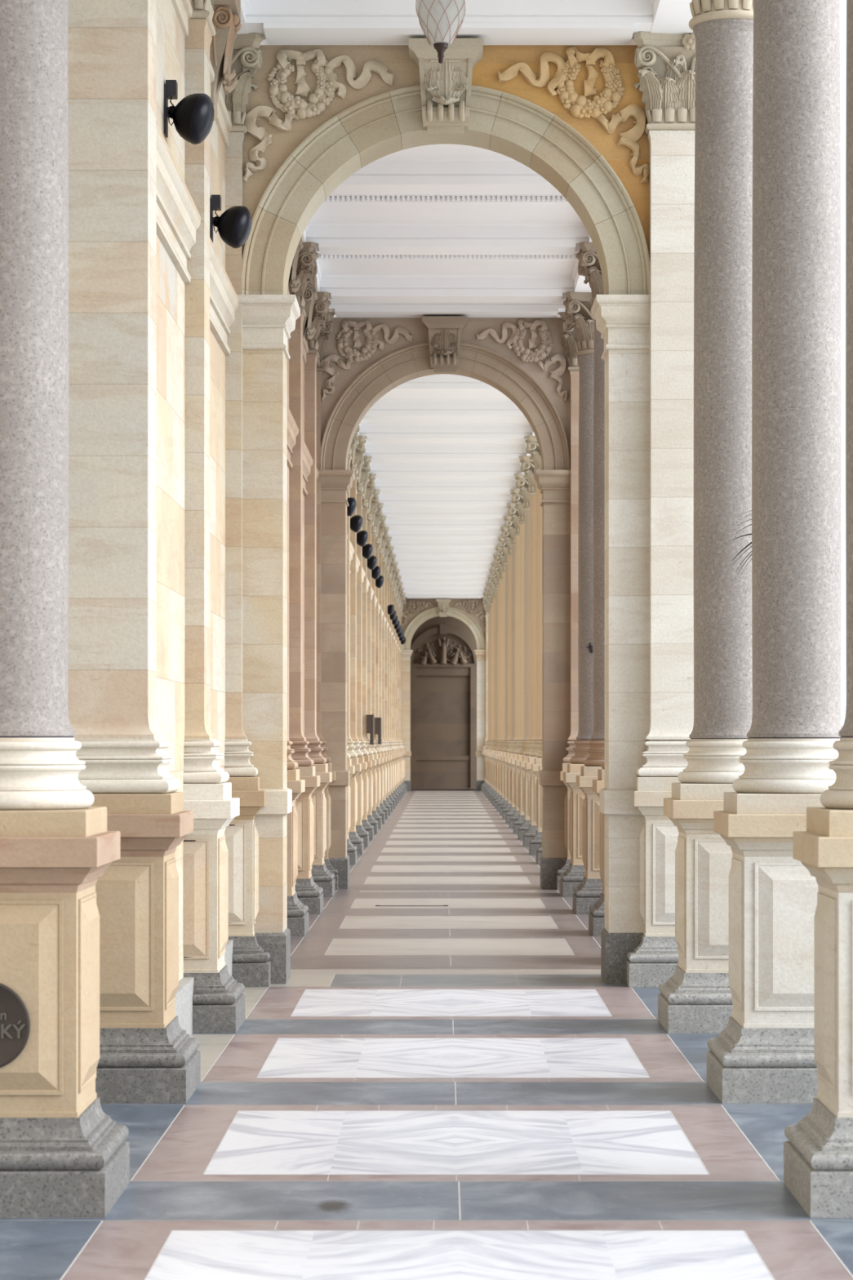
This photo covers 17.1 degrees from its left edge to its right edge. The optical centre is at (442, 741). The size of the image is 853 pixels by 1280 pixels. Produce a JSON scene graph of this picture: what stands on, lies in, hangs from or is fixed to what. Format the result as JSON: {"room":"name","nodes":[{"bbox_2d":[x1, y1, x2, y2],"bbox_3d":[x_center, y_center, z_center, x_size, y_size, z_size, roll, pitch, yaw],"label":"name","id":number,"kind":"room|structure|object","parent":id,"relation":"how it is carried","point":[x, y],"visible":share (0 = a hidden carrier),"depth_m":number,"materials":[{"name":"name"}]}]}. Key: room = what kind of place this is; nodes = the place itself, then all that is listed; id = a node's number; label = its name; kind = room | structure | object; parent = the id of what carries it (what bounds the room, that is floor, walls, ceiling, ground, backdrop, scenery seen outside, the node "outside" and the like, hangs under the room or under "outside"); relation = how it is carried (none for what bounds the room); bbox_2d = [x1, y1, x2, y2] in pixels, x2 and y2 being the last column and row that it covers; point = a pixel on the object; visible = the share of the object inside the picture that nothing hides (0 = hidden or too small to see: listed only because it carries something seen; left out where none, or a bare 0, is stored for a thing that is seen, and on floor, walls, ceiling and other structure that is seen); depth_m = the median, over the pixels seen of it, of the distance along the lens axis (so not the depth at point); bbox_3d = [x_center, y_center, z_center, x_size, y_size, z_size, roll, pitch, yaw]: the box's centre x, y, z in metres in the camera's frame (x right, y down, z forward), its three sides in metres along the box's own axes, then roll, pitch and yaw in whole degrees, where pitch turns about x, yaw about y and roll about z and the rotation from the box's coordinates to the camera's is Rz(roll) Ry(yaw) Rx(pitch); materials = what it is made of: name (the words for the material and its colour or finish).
{"room":"colonnade","nodes":[
{"label":"colonnade","id":0,"kind":"room"},
{"bbox_2d":[155,0,304,981],"bbox_3d":[-2.090,-1.600,21.988,1.320,6.400,17.465,0,0,0],"label":"wall","id":1,"kind":"structure","parent":0,"point":[170,37],"depth_m":15.29,"materials":[{"name":"stone"}]},
{"bbox_2d":[164,80,214,144],"bbox_3d":[-1.303,-3.229,14.535,0.254,0.323,0.263,0,0,0],"label":"floodlight","id":2,"kind":"object","parent":1,"relation":"attached to","point":[193,117],"visible":1,"depth_m":14.47,"materials":[{"name":"black metal"}]},
{"bbox_2d":[155,122,239,355],"bbox_3d":[-1.385,-2.717,15.977,0.090,0.365,5.445,0,0,0],"label":"trim","id":3,"kind":"structure","parent":1,"relation":"attached to","point":[178,219],"depth_m":15.10,"materials":[{"name":"beige stone"}]},
{"bbox_2d":[171,0,231,148],"bbox_3d":[-1.407,-3.990,15.977,0.045,0.180,5.445,0,0,0],"label":"trim","id":4,"kind":"structure","parent":1,"relation":"attached to","point":[183,8],"depth_m":17.15,"materials":[{"name":"beige stone"}]},
{"bbox_2d":[174,939,233,1035],"bbox_3d":[-1.401,1.450,15.977,0.058,0.300,5.445,0,0,0],"label":"baseboard","id":5,"kind":"structure","parent":1,"relation":"attached to","point":[184,995],"depth_m":15.24,"materials":[{"name":"grey stone"}]},
{"bbox_2d":[209,0,240,120],"bbox_3d":[-1.341,-4.218,17.335,0.198,0.795,0.440,0,0,0],"label":"console","id":6,"kind":"object","parent":1,"relation":"attached to","point":[226,20],"visible":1,"depth_m":17.19,"materials":[{"name":"stone"}]},
{"bbox_2d":[209,195,252,248],"bbox_3d":[-1.303,-3.194,17.405,0.254,0.323,0.263,0,0,0],"label":"floodlight","id":7,"kind":"object","parent":1,"relation":"attached to","point":[233,226],"visible":0.99,"depth_m":17.34,"materials":[{"name":"black metal"}]},
{"bbox_2d":[287,236,302,293],"bbox_3d":[-1.341,-4.218,25.050,0.198,0.795,0.440,0,0,0],"label":"console","id":8,"kind":"object","parent":1,"relation":"attached to","point":[295,284],"visible":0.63,"depth_m":24.97,"materials":[{"name":"stone"}]},
{"bbox_2d":[287,405,319,495],"bbox_3d":[-1.385,-2.717,24.940,0.090,0.365,11.560,0,0,0],"label":"trim","id":9,"kind":"structure","parent":1,"relation":"attached to","point":[292,428],"depth_m":26.23,"materials":[{"name":"stone"}]},
{"bbox_2d":[302,275,317,341],"bbox_3d":[-1.341,-4.218,27.975,0.198,0.795,0.440,0,0,0],"label":"console","id":10,"kind":"object","parent":1,"relation":"attached to","point":[311,296],"visible":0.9,"depth_m":27.84,"materials":[{"name":"stone"}]},
{"bbox_2d":[0,787,852,1279],"bbox_3d":[0.125,1.850,36.500,5.050,0.501,121.000,0,0,0],"label":"floor","id":11,"kind":"structure","parent":0,"point":[460,1090],"depth_m":11.61,"materials":[{"name":"white stone"}]},
{"bbox_2d":[0,0,129,1217],"bbox_3d":[-1.510,-1.511,9.875,0.750,6.222,0.750,0,0,0],"label":"granite column","id":12,"kind":"structure","parent":11,"relation":"on","point":[61,1156],"depth_m":9.68,"materials":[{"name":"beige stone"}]},
{"bbox_2d":[0,982,30,1067],"bbox_3d":[-1.548,0.961,9.571,0.304,0.304,0.017,0,0,0],"label":"bronze plaque","id":13,"kind":"object","parent":12,"relation":"attached to","point":[15,1021],"visible":1,"depth_m":9.57,"materials":[{"name":"metal"}]},
{"bbox_2d":[67,0,200,1103],"bbox_3d":[-1.510,-1.511,12.875,0.750,6.222,0.750,0,0,0],"label":"pilaster","id":14,"kind":"object","parent":11,"relation":"on","point":[146,1056],"visible":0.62,"depth_m":12.69,"materials":[{"name":"beige stone"}]},
{"bbox_2d":[182,0,244,1033],"bbox_3d":[-1.300,-1.511,15.875,0.330,6.222,0.750,0,0,0],"label":"pilaster","id":15,"kind":"object","parent":11,"relation":"on","point":[218,999],"visible":0.94,"depth_m":15.69,"materials":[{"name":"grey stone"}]},
{"bbox_2d":[224,32,271,986],"bbox_3d":[-1.300,-1.511,18.585,0.330,6.222,0.330,0,0,0],"label":"pilaster","id":16,"kind":"object","parent":11,"relation":"on","point":[251,965],"visible":0.91,"depth_m":18.61,"materials":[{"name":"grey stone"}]},
{"bbox_2d":[287,736,308,936],"bbox_3d":[-1.300,-1.511,23.575,0.330,6.222,0.750,0,0,0],"label":"pilaster","id":17,"kind":"object","parent":11,"relation":"on","point":[297,913],"visible":0.02,"depth_m":23.31,"materials":[{"name":"beige stone"}]},
{"bbox_2d":[288,241,323,914],"bbox_3d":[-1.300,-1.511,26.525,0.330,6.222,0.750,0,0,0],"label":"pilaster","id":18,"kind":"object","parent":11,"relation":"on","point":[308,892],"visible":0.91,"depth_m":26.34,"materials":[{"name":"grey stone"}]},
{"bbox_2d":[304,291,334,897],"bbox_3d":[-1.300,-1.511,29.425,0.330,6.222,0.750,0,0,0],"label":"pilaster","id":19,"kind":"object","parent":11,"relation":"on","point":[322,877],"visible":0.91,"depth_m":29.24,"materials":[{"name":"grey stone"}]},
{"bbox_2d":[316,312,337,889],"bbox_3d":[-1.300,-1.511,30.625,0.330,6.222,0.330,0,0,0],"label":"pilaster","id":20,"kind":"object","parent":11,"relation":"on","point":[329,330],"visible":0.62,"depth_m":30.65,"materials":[{"name":"grey stone"}]},
{"bbox_2d":[346,746,357,864],"bbox_3d":[-1.300,-1.511,37.095,0.330,6.222,0.750,0,0,0],"label":"pilaster","id":21,"kind":"object","parent":11,"relation":"on","point":[352,852],"visible":0.02,"depth_m":36.88,"materials":[{"name":"beige stone"}]},
{"bbox_2d":[346,425,363,854],"bbox_3d":[-1.300,-1.511,40.115,0.330,6.222,0.750,0,0,0],"label":"pilaster","id":22,"kind":"object","parent":11,"relation":"on","point":[355,839],"visible":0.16,"depth_m":39.92,"materials":[{"name":"grey stone"}]},
{"bbox_2d":[350,435,368,847],"bbox_3d":[-1.300,-1.511,43.135,0.330,6.222,0.750,0,0,0],"label":"pilaster","id":23,"kind":"object","parent":11,"relation":"on","point":[360,448],"visible":0.67,"depth_m":42.95,"materials":[{"name":"grey stone"}]},
{"bbox_2d":[356,455,373,839],"bbox_3d":[-1.300,-1.511,46.155,0.330,6.222,0.750,0,0,0],"label":"pilaster","id":24,"kind":"object","parent":11,"relation":"on","point":[366,468],"visible":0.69,"depth_m":45.96,"materials":[{"name":"grey stone"}]},
{"bbox_2d":[362,473,377,834],"bbox_3d":[-1.300,-1.511,49.175,0.330,6.222,0.750,0,0,0],"label":"pilaster","id":25,"kind":"object","parent":11,"relation":"on","point":[371,485],"visible":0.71,"depth_m":48.99,"materials":[{"name":"grey stone"}]},
{"bbox_2d":[367,488,382,828],"bbox_3d":[-1.300,-1.511,52.195,0.330,6.222,0.750,0,0,0],"label":"pilaster","id":26,"kind":"object","parent":11,"relation":"on","point":[375,500],"visible":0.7,"depth_m":52.01,"materials":[{"name":"grey stone"}]},
{"bbox_2d":[371,502,385,823],"bbox_3d":[-1.300,-1.511,55.215,0.330,6.222,0.750,0,0,0],"label":"pilaster","id":27,"kind":"object","parent":11,"relation":"on","point":[379,513],"visible":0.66,"depth_m":55.02,"materials":[{"name":"grey stone"}]},
{"bbox_2d":[375,515,387,819],"bbox_3d":[-1.300,-1.511,58.235,0.330,6.222,0.750,0,0,0],"label":"pilaster","id":28,"kind":"object","parent":11,"relation":"on","point":[383,518],"visible":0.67,"depth_m":58.05,"materials":[{"name":"grey stone"}]},
{"bbox_2d":[378,526,391,815],"bbox_3d":[-1.300,-1.511,61.255,0.330,6.222,0.750,0,0,0],"label":"pilaster","id":29,"kind":"object","parent":11,"relation":"on","point":[385,535],"visible":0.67,"depth_m":61.07,"materials":[{"name":"grey stone"}]},
{"bbox_2d":[382,536,393,812],"bbox_3d":[-1.300,-1.511,64.275,0.330,6.222,0.750,0,0,0],"label":"pilaster","id":30,"kind":"object","parent":11,"relation":"on","point":[388,545],"visible":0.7,"depth_m":64.09,"materials":[{"name":"grey stone"}]},
{"bbox_2d":[384,546,395,808],"bbox_3d":[-1.300,-1.511,67.295,0.330,6.222,0.750,0,0,0],"label":"pilaster","id":31,"kind":"object","parent":11,"relation":"on","point":[390,554],"visible":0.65,"depth_m":67.11,"materials":[{"name":"grey stone"}]},
{"bbox_2d":[387,554,397,805],"bbox_3d":[-1.300,-1.511,70.315,0.330,6.222,0.750,0,0,0],"label":"pilaster","id":32,"kind":"object","parent":11,"relation":"on","point":[393,557],"visible":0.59,"depth_m":70.12,"materials":[{"name":"grey stone"}]},
{"bbox_2d":[389,562,399,803],"bbox_3d":[-1.300,-1.511,73.335,0.330,6.222,0.750,0,0,0],"label":"pilaster","id":33,"kind":"object","parent":11,"relation":"on","point":[395,565],"visible":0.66,"depth_m":73.14,"materials":[{"name":"grey stone"}]},
{"bbox_2d":[391,568,400,800],"bbox_3d":[-1.300,-1.511,76.355,0.330,6.222,0.750,0,0,0],"label":"pilaster","id":34,"kind":"object","parent":11,"relation":"on","point":[397,792],"visible":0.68,"depth_m":76.17,"materials":[{"name":"grey stone"}]},
{"bbox_2d":[394,575,402,798],"bbox_3d":[-1.300,-1.511,79.375,0.330,6.222,0.750,0,0,0],"label":"pilaster","id":35,"kind":"object","parent":11,"relation":"on","point":[398,583],"visible":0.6,"depth_m":79.19,"materials":[{"name":"grey stone"}]},
{"bbox_2d":[395,582,404,796],"bbox_3d":[-1.300,-1.511,82.395,0.330,6.222,0.750,0,0,0],"label":"pilaster","id":36,"kind":"object","parent":11,"relation":"on","point":[400,588],"visible":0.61,"depth_m":82.20,"materials":[{"name":"grey stone"}]},
{"bbox_2d":[397,587,405,794],"bbox_3d":[-1.300,-1.511,85.415,0.330,6.222,0.750,0,0,0],"label":"pilaster","id":37,"kind":"object","parent":11,"relation":"on","point":[402,591],"visible":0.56,"depth_m":85.22,"materials":[{"name":"grey stone"}]},
{"bbox_2d":[399,592,406,792],"bbox_3d":[-1.300,-1.511,88.435,0.330,6.222,0.750,0,0,0],"label":"pilaster","id":38,"kind":"object","parent":11,"relation":"on","point":[404,593],"visible":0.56,"depth_m":88.25,"materials":[{"name":"grey stone"}]},
{"bbox_2d":[400,598,485,791],"bbox_3d":[0.250,-1.500,91.190,3.360,6.200,0.891,0,0,0],"label":"archway","id":39,"kind":"object","parent":11,"relation":"on","point":[416,611],"visible":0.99,"depth_m":91.05,"materials":[{"name":"beige stone"}]},
{"bbox_2d":[236,38,650,983],"bbox_3d":[0.250,-1.500,18.820,3.360,6.200,0.891,0,0,0],"label":"archway","id":40,"kind":"object","parent":11,"relation":"on","point":[317,116],"visible":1,"depth_m":18.68,"materials":[{"name":"beige stone"}]},
{"bbox_2d":[316,315,570,888],"bbox_3d":[0.250,-1.500,30.840,3.360,6.200,0.891,0,0,0],"label":"archway","id":41,"kind":"object","parent":11,"relation":"on","point":[525,359],"visible":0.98,"depth_m":30.70,"materials":[{"name":"stone"}]},
{"bbox_2d":[480,597,488,791],"bbox_3d":[1.630,-1.511,90.953,0.795,6.222,0.352,0,0,0],"label":"pilaster","id":42,"kind":"object","parent":11,"relation":"on","point":[485,606],"visible":0.27,"depth_m":90.92,"materials":[{"name":"grey stone"}]},
{"bbox_2d":[482,592,489,792],"bbox_3d":[1.610,-1.511,88.435,0.750,6.222,0.750,0,0,0],"label":"granite column","id":43,"kind":"structure","parent":11,"relation":"on","point":[485,598],"depth_m":88.32,"materials":[{"name":"stone"}]},
{"bbox_2d":[483,587,491,794],"bbox_3d":[1.610,-1.511,85.415,0.750,6.222,0.750,0,0,0],"label":"granite column","id":44,"kind":"structure","parent":11,"relation":"on","point":[486,593],"depth_m":85.28,"materials":[{"name":"stone"}]},
{"bbox_2d":[484,582,493,796],"bbox_3d":[1.610,-1.511,82.395,0.750,6.222,0.750,0,0,0],"label":"granite column","id":45,"kind":"structure","parent":11,"relation":"on","point":[488,586],"depth_m":82.28,"materials":[{"name":"stone"}]},
{"bbox_2d":[486,575,495,798],"bbox_3d":[1.610,-1.511,79.375,0.750,6.222,0.750,0,0,0],"label":"granite column","id":46,"kind":"structure","parent":11,"relation":"on","point":[490,581],"depth_m":79.26,"materials":[{"name":"stone"}]},
{"bbox_2d":[488,568,497,800],"bbox_3d":[1.610,-1.511,76.355,0.750,6.222,0.750,0,0,0],"label":"granite column","id":47,"kind":"structure","parent":11,"relation":"on","point":[491,575],"depth_m":76.24,"materials":[{"name":"stone"}]},
{"bbox_2d":[490,562,499,803],"bbox_3d":[1.610,-1.511,73.335,0.750,6.222,0.750,0,0,0],"label":"granite column","id":48,"kind":"structure","parent":11,"relation":"on","point":[495,569],"depth_m":73.22,"materials":[{"name":"stone"}]},
{"bbox_2d":[492,554,502,805],"bbox_3d":[1.610,-1.511,70.315,0.750,6.222,0.750,0,0,0],"label":"granite column","id":49,"kind":"structure","parent":11,"relation":"on","point":[496,561],"depth_m":70.19,"materials":[{"name":"stone"}]},
{"bbox_2d":[494,546,505,808],"bbox_3d":[1.610,-1.511,67.295,0.750,6.222,0.750,0,0,0],"label":"granite column","id":50,"kind":"structure","parent":11,"relation":"on","point":[499,553],"depth_m":67.17,"materials":[{"name":"stone"}]},
{"bbox_2d":[497,536,508,812],"bbox_3d":[1.610,-1.511,64.275,0.750,6.222,0.750,0,0,0],"label":"granite column","id":51,"kind":"structure","parent":11,"relation":"on","point":[502,544],"depth_m":64.16,"materials":[{"name":"stone"}]},
{"bbox_2d":[499,526,511,815],"bbox_3d":[1.610,-1.511,61.255,0.750,6.222,0.750,0,0,0],"label":"granite column","id":52,"kind":"structure","parent":11,"relation":"on","point":[506,535],"depth_m":61.13,"materials":[{"name":"stone"}]},
{"bbox_2d":[502,515,515,819],"bbox_3d":[1.610,-1.511,58.235,0.750,6.222,0.750,0,0,0],"label":"granite column","id":53,"kind":"structure","parent":11,"relation":"on","point":[508,524],"depth_m":58.10,"materials":[{"name":"stone"}]},
{"bbox_2d":[505,502,519,823],"bbox_3d":[1.610,-1.511,55.215,0.750,6.222,0.750,0,0,0],"label":"granite column","id":54,"kind":"structure","parent":11,"relation":"on","point":[513,512],"depth_m":55.08,"materials":[{"name":"stone"}]},
{"bbox_2d":[509,488,524,828],"bbox_3d":[1.610,-1.511,52.195,0.750,6.222,0.750,0,0,0],"label":"granite column","id":55,"kind":"structure","parent":11,"relation":"on","point":[517,498],"depth_m":52.06,"materials":[{"name":"stone"}]},
{"bbox_2d":[513,473,529,834],"bbox_3d":[1.610,-1.511,49.175,0.750,6.222,0.750,0,0,0],"label":"granite column","id":56,"kind":"structure","parent":11,"relation":"on","point":[522,483],"depth_m":49.03,"materials":[{"name":"stone"}]},
{"bbox_2d":[517,455,536,839],"bbox_3d":[1.610,-1.511,46.155,0.750,6.222,0.750,0,0,0],"label":"granite column","id":57,"kind":"structure","parent":11,"relation":"on","point":[527,466],"depth_m":46.01,"materials":[{"name":"stone"}]},
{"bbox_2d":[523,435,542,847],"bbox_3d":[1.610,-1.511,43.135,0.750,6.222,0.750,0,0,0],"label":"granite column","id":58,"kind":"structure","parent":11,"relation":"on","point":[532,447],"depth_m":42.99,"materials":[{"name":"stone"}]},
{"bbox_2d":[528,429,542,854],"bbox_3d":[1.610,-1.511,40.115,0.750,6.222,0.750,0,0,0],"label":"granite column","id":59,"kind":"structure","parent":11,"relation":"on","point":[535,841],"depth_m":39.85,"materials":[{"name":"stone"}]},
{"bbox_2d":[556,311,579,889],"bbox_3d":[1.630,-1.511,30.613,0.795,6.222,0.352,0,0,0],"label":"pilaster","id":60,"kind":"object","parent":11,"relation":"on","point":[570,336],"visible":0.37,"depth_m":30.59,"materials":[{"name":"grey stone"}]},
{"bbox_2d":[560,291,594,897],"bbox_3d":[1.610,-1.511,29.425,0.750,6.222,0.750,0,0,0],"label":"granite column","id":61,"kind":"structure","parent":11,"relation":"on","point":[578,305],"depth_m":29.26,"materials":[{"name":"stone"}]},
{"bbox_2d":[573,241,604,914],"bbox_3d":[1.610,-1.511,26.525,0.750,6.222,0.750,0,0,0],"label":"granite column","id":62,"kind":"structure","parent":11,"relation":"on","point":[588,891],"depth_m":26.38,"materials":[{"name":"stone"}]},
{"bbox_2d":[588,761,604,936],"bbox_3d":[1.610,-1.511,23.575,0.750,6.222,0.750,0,0,0],"label":"granite column","id":63,"kind":"structure","parent":11,"relation":"on","point":[597,913],"depth_m":23.40,"materials":[{"name":"stone"}]},
{"bbox_2d":[626,31,695,986],"bbox_3d":[1.610,-1.511,18.573,0.795,6.222,0.352,0,0,0],"label":"pilaster","id":64,"kind":"object","parent":11,"relation":"on","point":[664,63],"visible":0.51,"depth_m":18.55,"materials":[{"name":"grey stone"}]},
{"bbox_2d":[657,0,753,1033],"bbox_3d":[1.610,-1.511,15.875,0.750,6.222,0.750,0,0,0],"label":"granite column","id":65,"kind":"structure","parent":11,"relation":"on","point":[696,998],"depth_m":15.68,"materials":[{"name":"stone"}]},
{"bbox_2d":[706,0,842,1103],"bbox_3d":[1.610,-1.511,12.875,0.750,6.222,0.750,0,0,0],"label":"granite column","id":66,"kind":"structure","parent":11,"relation":"on","point":[764,1054],"depth_m":12.69,"materials":[{"name":"stone"}]},
{"bbox_2d":[783,0,852,1217],"bbox_3d":[1.610,-1.511,9.875,0.750,6.222,0.750,0,0,0],"label":"granite column","id":67,"kind":"structure","parent":11,"relation":"on","point":[818,1151],"depth_m":9.73,"materials":[{"name":"stone"}]},
{"bbox_2d":[410,616,476,755],"bbox_3d":[0.000,-1.600,97.200,4.600,6.400,0.400,0,0,0],"label":"wall","id":68,"kind":"structure","parent":0,"point":[442,702],"depth_m":97.00,"materials":[{"name":"stone"}]},
{"bbox_2d":[410,663,476,787],"bbox_3d":[0.100,-0.530,96.940,2.400,4.260,0.120,0,0,0],"label":"door","id":69,"kind":"structure","parent":68,"relation":"attached to","point":[426,771],"depth_m":96.95,"materials":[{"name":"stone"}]},
{"bbox_2d":[410,623,476,664],"bbox_3d":[0.020,-3.315,96.945,2.520,1.409,0.212,0,0,0],"label":"relief","id":70,"kind":"object","parent":68,"relation":"attached to","point":[443,628],"visible":1,"depth_m":96.88,"materials":[{"name":"stone"}]},
{"bbox_2d":[261,40,636,538],"bbox_3d":[0.100,-5.050,36.650,4.400,0.500,121.300,0,0,0],"label":"ceiling","id":71,"kind":"structure","parent":0,"point":[326,213],"depth_m":28.27,"materials":[{"name":"white paint"}]},
{"bbox_2d":[237,0,378,496],"bbox_3d":[-1.525,-4.860,36.500,0.550,0.480,121.000,0,0,0],"label":"trim","id":72,"kind":"structure","parent":71,"relation":"attached to","point":[243,30],"depth_m":18.46,"materials":[{"name":"white paint"}]},
{"bbox_2d":[415,0,465,63],"bbox_3d":[-0.011,-4.470,17.201,0.305,0.700,0.303,0,0,30],"label":"hanging lantern","id":73,"kind":"object","parent":71,"relation":"hanging from","point":[440,20],"visible":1,"depth_m":17.11,"materials":[{"name":"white glass"}]},
{"bbox_2d":[401,582,486,589],"bbox_3d":[0.042,-4.696,85.385,2.625,0.212,0.520,0,0,0],"label":"ceiling beam","id":74,"kind":"structure","parent":71,"relation":"attached to","point":[406,586],"depth_m":85.16,"materials":[{"name":"white paint"}]},
{"bbox_2d":[387,373,501,392],"bbox_3d":[0.043,-4.696,37.065,2.625,0.212,0.520,0,0,0],"label":"ceiling beam","id":75,"kind":"structure","parent":71,"relation":"attached to","point":[442,383],"depth_m":36.85,"materials":[{"name":"white paint"}]},
{"bbox_2d":[392,546,496,556],"bbox_3d":[0.043,-4.696,70.285,2.625,0.212,0.520,0,0,0],"label":"ceiling beam","id":76,"kind":"structure","parent":71,"relation":"attached to","point":[397,552],"depth_m":70.05,"materials":[{"name":"white paint"}]},
{"bbox_2d":[396,563,492,571],"bbox_3d":[0.043,-4.696,76.325,2.625,0.212,0.520,0,0,0],"label":"ceiling beam","id":77,"kind":"structure","parent":71,"relation":"attached to","point":[402,567],"depth_m":76.11,"materials":[{"name":"white paint"}]},
{"bbox_2d":[398,570,490,577],"bbox_3d":[0.043,-4.696,79.345,2.625,0.212,0.520,0,0,0],"label":"ceiling beam","id":78,"kind":"structure","parent":71,"relation":"attached to","point":[403,574],"depth_m":79.13,"materials":[{"name":"white paint"}]},
{"bbox_2d":[400,577,488,583],"bbox_3d":[0.042,-4.696,82.365,2.625,0.212,0.520,0,0,0],"label":"ceiling beam","id":79,"kind":"structure","parent":71,"relation":"attached to","point":[405,580],"depth_m":82.14,"materials":[{"name":"white paint"}]},
{"bbox_2d":[403,588,485,594],"bbox_3d":[0.042,-4.696,88.405,2.625,0.212,0.520,0,0,0],"label":"ceiling beam","id":80,"kind":"structure","parent":71,"relation":"attached to","point":[406,591],"depth_m":88.19,"materials":[{"name":"white paint"}]},
{"bbox_2d":[404,593,484,598],"bbox_3d":[0.042,-4.696,90.800,2.625,0.212,0.520,0,0,0],"label":"ceiling beam","id":81,"kind":"structure","parent":71,"relation":"attached to","point":[407,596],"depth_m":90.59,"materials":[{"name":"white paint"}]},
{"bbox_2d":[363,400,526,418],"bbox_3d":[0.043,-4.696,40.085,2.625,0.212,0.520,0,0,0],"label":"ceiling beam","id":82,"kind":"structure","parent":71,"relation":"attached to","point":[381,409],"depth_m":39.87,"materials":[{"name":"white paint"}]},
{"bbox_2d":[387,528,502,539],"bbox_3d":[0.043,-4.696,64.245,2.625,0.212,0.520,0,0,0],"label":"ceiling beam","id":83,"kind":"structure","parent":71,"relation":"attached to","point":[393,534],"depth_m":64.02,"materials":[{"name":"white paint"}]},
{"bbox_2d":[390,538,499,548],"bbox_3d":[0.043,-4.696,67.265,2.625,0.212,0.520,0,0,0],"label":"ceiling beam","id":84,"kind":"structure","parent":71,"relation":"attached to","point":[397,544],"depth_m":67.04,"materials":[{"name":"white paint"}]},
{"bbox_2d":[395,555,494,564],"bbox_3d":[0.043,-4.696,73.305,2.625,0.212,0.520,0,0,0],"label":"ceiling beam","id":85,"kind":"structure","parent":71,"relation":"attached to","point":[400,560],"depth_m":73.09,"materials":[{"name":"white paint"}]},
{"bbox_2d":[369,463,520,478],"bbox_3d":[0.043,-4.696,49.145,2.625,0.212,0.520,0,0,0],"label":"ceiling beam","id":86,"kind":"structure","parent":71,"relation":"attached to","point":[380,470],"depth_m":48.92,"materials":[{"name":"white paint"}]},
{"bbox_2d":[378,493,511,506],"bbox_3d":[0.043,-4.696,55.185,2.625,0.212,0.520,0,0,0],"label":"ceiling beam","id":87,"kind":"structure","parent":71,"relation":"attached to","point":[387,500],"depth_m":54.96,"materials":[{"name":"white paint"}]},
{"bbox_2d":[382,506,508,519],"bbox_3d":[0.043,-4.696,58.205,2.625,0.212,0.520,0,0,0],"label":"ceiling beam","id":88,"kind":"structure","parent":71,"relation":"attached to","point":[390,513],"depth_m":57.99,"materials":[{"name":"white paint"}]},
{"bbox_2d":[385,518,505,529],"bbox_3d":[0.043,-4.696,61.225,2.625,0.212,0.520,0,0,0],"label":"ceiling beam","id":89,"kind":"structure","parent":71,"relation":"attached to","point":[393,524],"depth_m":61.01,"materials":[{"name":"white paint"}]},
{"bbox_2d":[329,158,561,195],"bbox_3d":[0.043,-4.696,23.545,2.625,0.212,0.520,0,0,0],"label":"ceiling beam","id":90,"kind":"structure","parent":71,"relation":"attached to","point":[382,176],"depth_m":23.33,"materials":[{"name":"white paint"}]},
{"bbox_2d":[359,424,532,441],"bbox_3d":[0.043,-4.696,43.105,2.625,0.212,0.520,0,0,0],"label":"ceiling beam","id":91,"kind":"structure","parent":71,"relation":"attached to","point":[372,433],"depth_m":42.88,"materials":[{"name":"white paint"}]},
{"bbox_2d":[364,444,526,461],"bbox_3d":[0.043,-4.696,46.125,2.625,0.212,0.520,0,0,0],"label":"ceiling beam","id":92,"kind":"structure","parent":71,"relation":"attached to","point":[376,452],"depth_m":45.90,"materials":[{"name":"white paint"}]},
{"bbox_2d":[321,195,569,204],"bbox_3d":[0.043,-4.769,24.975,2.625,0.067,0.350,0,0,0],"label":"trim","id":93,"kind":"structure","parent":71,"relation":"attached to","point":[331,199],"depth_m":24.85,"materials":[{"name":"white paint"}]},
{"bbox_2d":[374,479,516,493],"bbox_3d":[0.043,-4.696,52.165,2.625,0.212,0.520,0,0,0],"label":"ceiling beam","id":94,"kind":"structure","parent":71,"relation":"attached to","point":[384,486],"depth_m":51.93,"materials":[{"name":"white paint"}]},
{"bbox_2d":[328,299,565,317],"bbox_3d":[0.043,-4.696,30.450,2.625,0.212,0.520,0,0,0],"label":"ceiling beam","id":95,"kind":"structure","parent":71,"relation":"attached to","point":[340,309],"depth_m":30.23,"materials":[{"name":"white paint"}]},
{"bbox_2d":[306,223,588,254],"bbox_3d":[0.043,-4.696,26.495,2.625,0.212,0.520,0,0,0],"label":"ceiling beam","id":96,"kind":"structure","parent":71,"relation":"attached to","point":[329,238],"depth_m":26.28,"materials":[{"name":"white paint"}]},
{"bbox_2d":[320,275,574,302],"bbox_3d":[0.043,-4.696,29.395,2.625,0.212,0.520,0,0,0],"label":"ceiling beam","id":97,"kind":"structure","parent":71,"relation":"attached to","point":[340,288],"depth_m":29.18,"materials":[{"name":"white paint"}]},
{"bbox_2d":[316,252,578,260],"bbox_3d":[0.043,-4.769,27.925,2.625,0.067,0.350,0,0,0],"label":"trim","id":98,"kind":"structure","parent":71,"relation":"attached to","point":[322,257],"depth_m":27.80,"materials":[{"name":"white paint"}]},
{"bbox_2d":[245,0,653,44],"bbox_3d":[0.043,-4.696,18.430,2.625,0.212,0.520,0,0,0],"label":"ceiling beam","id":99,"kind":"structure","parent":71,"relation":"attached to","point":[280,22],"depth_m":18.21,"materials":[{"name":"white paint"}]},
{"bbox_2d":[504,0,693,521],"bbox_3d":[1.598,-4.860,36.500,0.525,0.480,121.000,0,0,0],"label":"trim","id":100,"kind":"structure","parent":71,"relation":"attached to","point":[669,16],"depth_m":18.16,"materials":[{"name":"white paint"}]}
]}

